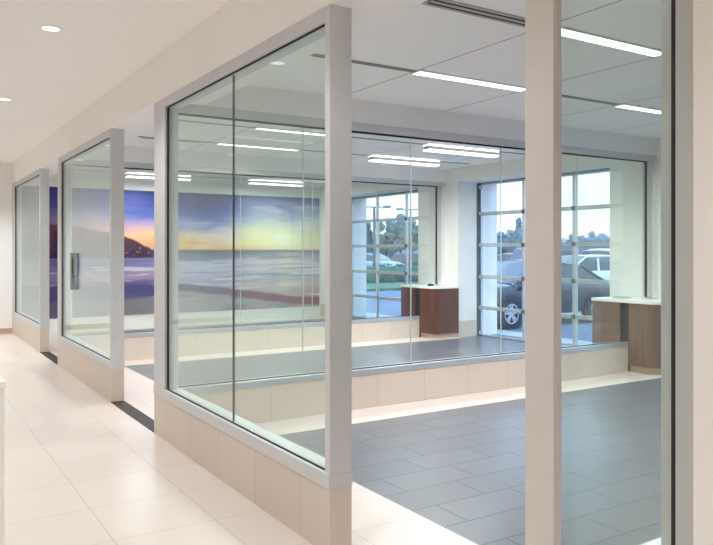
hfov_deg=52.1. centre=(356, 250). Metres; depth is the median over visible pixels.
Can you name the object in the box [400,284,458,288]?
countertop
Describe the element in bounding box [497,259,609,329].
car
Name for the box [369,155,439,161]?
diffuser
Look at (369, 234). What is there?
tree
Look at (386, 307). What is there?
asphalt
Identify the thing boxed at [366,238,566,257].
hills
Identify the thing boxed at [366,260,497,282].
hedge
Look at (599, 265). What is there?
car
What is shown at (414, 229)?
tree
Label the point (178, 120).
trim
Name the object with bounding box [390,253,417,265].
car
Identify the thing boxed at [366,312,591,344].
apron
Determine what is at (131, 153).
ceiling beam
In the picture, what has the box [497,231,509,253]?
tree
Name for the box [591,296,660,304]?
countertop
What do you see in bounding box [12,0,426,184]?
wall
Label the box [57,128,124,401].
glass wall
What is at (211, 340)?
glass wall
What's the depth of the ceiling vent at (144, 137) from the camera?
10.03 m
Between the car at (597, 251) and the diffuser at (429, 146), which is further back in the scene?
the car at (597, 251)
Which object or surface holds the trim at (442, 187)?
attached to the wall at (625, 176)
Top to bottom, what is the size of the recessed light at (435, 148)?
0.092 m
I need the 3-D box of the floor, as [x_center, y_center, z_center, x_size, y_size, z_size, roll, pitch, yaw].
[-0.057,1.600,6.769,12.345,0.001,19.500,0,0,-32]
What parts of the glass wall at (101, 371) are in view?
post, glass pane, rail, sill, post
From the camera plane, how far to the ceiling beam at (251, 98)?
7.76 m
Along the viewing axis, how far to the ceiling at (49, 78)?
6.19 m
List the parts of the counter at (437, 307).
filler panel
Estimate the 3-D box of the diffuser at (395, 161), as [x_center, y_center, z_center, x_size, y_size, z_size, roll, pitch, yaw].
[0.800,-1.439,12.010,1.340,0.022,0.140,0,0,-32]
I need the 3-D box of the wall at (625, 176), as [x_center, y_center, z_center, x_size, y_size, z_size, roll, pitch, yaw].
[4.710,-0.095,9.876,0.965,3.390,19.650,0,0,-32]
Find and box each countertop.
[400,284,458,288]
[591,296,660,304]
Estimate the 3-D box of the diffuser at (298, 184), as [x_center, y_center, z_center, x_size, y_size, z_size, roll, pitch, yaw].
[-1.746,-1.439,15.938,1.270,0.022,0.140,0,0,-32]
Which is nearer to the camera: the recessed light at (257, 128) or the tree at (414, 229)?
the recessed light at (257, 128)
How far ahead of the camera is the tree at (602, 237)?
107.57 m
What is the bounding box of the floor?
[0,316,660,544]
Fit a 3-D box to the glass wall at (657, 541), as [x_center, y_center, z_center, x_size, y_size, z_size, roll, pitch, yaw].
[3.559,0.155,4.419,6.814,2.890,0.152,0,0,-32]
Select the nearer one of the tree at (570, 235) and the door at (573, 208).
the door at (573, 208)
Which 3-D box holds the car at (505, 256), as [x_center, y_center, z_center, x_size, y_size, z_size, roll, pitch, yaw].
[10.937,0.941,51.898,4.560,1.502,2.100,0,0,35]
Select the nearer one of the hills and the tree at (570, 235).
the tree at (570, 235)
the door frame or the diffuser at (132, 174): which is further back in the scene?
the diffuser at (132, 174)
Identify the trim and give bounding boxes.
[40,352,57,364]
[72,169,323,183]
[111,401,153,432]
[138,136,467,163]
[178,120,524,154]
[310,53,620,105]
[437,186,444,284]
[645,161,657,297]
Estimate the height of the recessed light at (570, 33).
0.012 m
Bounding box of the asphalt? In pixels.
[366,290,591,341]
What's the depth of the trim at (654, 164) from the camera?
9.91 m
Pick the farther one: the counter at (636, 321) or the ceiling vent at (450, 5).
the counter at (636, 321)
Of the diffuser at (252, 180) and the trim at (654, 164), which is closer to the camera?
the trim at (654, 164)
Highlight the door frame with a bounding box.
[525,0,692,544]
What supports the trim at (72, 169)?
attached to the ceiling at (420, 37)
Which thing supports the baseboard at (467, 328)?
attached to the wall at (625, 176)
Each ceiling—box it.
[0,0,230,162]
[72,0,660,187]
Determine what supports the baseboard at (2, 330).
attached to the wall at (94, 182)
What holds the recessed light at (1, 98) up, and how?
in the ceiling at (49, 78)
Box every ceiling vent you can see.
[141,136,202,142]
[421,0,524,27]
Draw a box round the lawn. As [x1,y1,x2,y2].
[366,282,417,291]
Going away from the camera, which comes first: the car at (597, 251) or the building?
the car at (597, 251)
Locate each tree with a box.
[366,223,372,252]
[368,220,385,253]
[379,221,399,258]
[393,213,404,253]
[398,220,417,252]
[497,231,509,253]
[505,229,514,252]
[511,217,524,251]
[566,233,571,241]
[578,235,584,241]
[583,231,598,241]
[595,233,609,241]
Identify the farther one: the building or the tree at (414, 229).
the building
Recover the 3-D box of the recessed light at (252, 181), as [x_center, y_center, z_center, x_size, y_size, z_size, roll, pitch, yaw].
[-1.746,-1.474,15.938,1.270,0.092,0.140,0,0,-32]
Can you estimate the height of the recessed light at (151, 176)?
0.092 m
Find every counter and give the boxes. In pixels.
[0,375,5,544]
[400,284,458,338]
[591,296,660,374]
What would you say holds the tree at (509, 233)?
on the asphalt
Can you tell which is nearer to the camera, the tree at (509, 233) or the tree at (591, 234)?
the tree at (509, 233)
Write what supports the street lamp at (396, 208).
on the asphalt
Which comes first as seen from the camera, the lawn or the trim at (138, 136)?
the trim at (138, 136)
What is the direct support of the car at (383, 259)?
on the asphalt
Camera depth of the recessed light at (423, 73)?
6.48 m
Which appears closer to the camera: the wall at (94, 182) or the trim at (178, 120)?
the trim at (178, 120)
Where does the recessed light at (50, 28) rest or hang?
in the ceiling at (49, 78)
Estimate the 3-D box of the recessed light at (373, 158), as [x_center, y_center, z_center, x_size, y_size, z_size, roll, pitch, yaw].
[0.800,-1.474,12.010,1.340,0.092,0.140,0,0,-32]
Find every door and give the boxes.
[352,190,417,317]
[477,168,609,346]
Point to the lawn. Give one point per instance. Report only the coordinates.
(383, 286)
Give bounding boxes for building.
[562,246,609,255]
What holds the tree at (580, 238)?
on the asphalt
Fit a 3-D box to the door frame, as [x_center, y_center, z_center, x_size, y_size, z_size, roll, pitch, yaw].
[0.841,0.155,2.389,0.137,2.890,0.656,0,0,-32]
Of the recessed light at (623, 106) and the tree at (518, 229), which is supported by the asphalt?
the tree at (518, 229)
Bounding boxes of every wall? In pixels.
[0,163,320,330]
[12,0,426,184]
[12,168,49,351]
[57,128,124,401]
[69,159,444,360]
[154,4,351,544]
[177,104,656,422]
[321,139,660,335]
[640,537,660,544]
[693,0,712,544]
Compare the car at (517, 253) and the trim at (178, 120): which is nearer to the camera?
the trim at (178, 120)
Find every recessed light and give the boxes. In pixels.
[0,97,11,100]
[39,25,61,31]
[126,172,153,178]
[215,143,299,150]
[248,179,301,186]
[253,127,324,135]
[369,155,439,166]
[410,70,524,91]
[423,144,498,157]
[562,26,660,56]
[612,104,660,114]
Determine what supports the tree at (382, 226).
on the asphalt
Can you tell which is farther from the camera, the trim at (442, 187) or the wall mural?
the wall mural
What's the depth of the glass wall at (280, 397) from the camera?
7.62 m
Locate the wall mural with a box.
[25,186,318,318]
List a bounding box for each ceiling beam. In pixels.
[91,146,444,181]
[205,85,657,155]
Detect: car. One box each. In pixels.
[366,253,404,267]
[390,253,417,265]
[497,253,512,260]
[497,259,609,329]
[511,248,521,259]
[562,255,609,282]
[580,248,609,254]
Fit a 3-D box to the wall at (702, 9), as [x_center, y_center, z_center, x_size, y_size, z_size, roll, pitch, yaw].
[2.418,-0.045,-0.102,0.137,3.290,5.241,0,0,-32]
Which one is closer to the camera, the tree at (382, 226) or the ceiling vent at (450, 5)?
the ceiling vent at (450, 5)
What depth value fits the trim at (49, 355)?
10.96 m
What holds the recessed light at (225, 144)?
in the ceiling at (420, 37)
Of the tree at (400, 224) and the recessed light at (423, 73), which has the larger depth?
the tree at (400, 224)
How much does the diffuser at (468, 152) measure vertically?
0.022 m
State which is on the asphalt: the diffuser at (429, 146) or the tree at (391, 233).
the tree at (391, 233)
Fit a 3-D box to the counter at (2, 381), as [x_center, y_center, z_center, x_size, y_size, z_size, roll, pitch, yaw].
[-1.990,1.075,2.953,0.996,1.050,0.360,0,0,-32]
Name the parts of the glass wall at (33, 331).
post, rail, glass pane, sill, post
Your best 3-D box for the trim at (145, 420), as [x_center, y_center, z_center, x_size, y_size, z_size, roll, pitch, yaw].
[-2.121,1.597,7.068,0.137,0.006,1.508,0,0,-32]
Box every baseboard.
[0,328,11,333]
[320,304,475,336]
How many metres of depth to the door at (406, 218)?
16.53 m
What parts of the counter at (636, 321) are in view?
filler panel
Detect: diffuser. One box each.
[126,172,190,176]
[126,176,190,180]
[248,179,301,182]
[248,182,301,186]
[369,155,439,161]
[369,159,439,166]
[423,144,498,151]
[423,149,498,157]
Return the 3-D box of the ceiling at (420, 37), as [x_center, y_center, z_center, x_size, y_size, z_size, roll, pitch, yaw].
[1.614,-1.570,7.827,6.460,0.100,19.500,0,0,-32]
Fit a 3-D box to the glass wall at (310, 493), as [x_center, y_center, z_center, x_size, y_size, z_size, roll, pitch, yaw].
[-0.900,0.155,5.139,0.149,2.890,3.056,0,0,-32]
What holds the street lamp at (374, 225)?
on the asphalt
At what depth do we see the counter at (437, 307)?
13.31 m
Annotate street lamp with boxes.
[366,206,390,266]
[396,208,417,264]
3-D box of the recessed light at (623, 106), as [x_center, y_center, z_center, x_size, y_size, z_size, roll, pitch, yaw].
[3.274,-1.514,7.943,1.294,0.012,0.146,0,0,-32]
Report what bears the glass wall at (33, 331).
on the floor

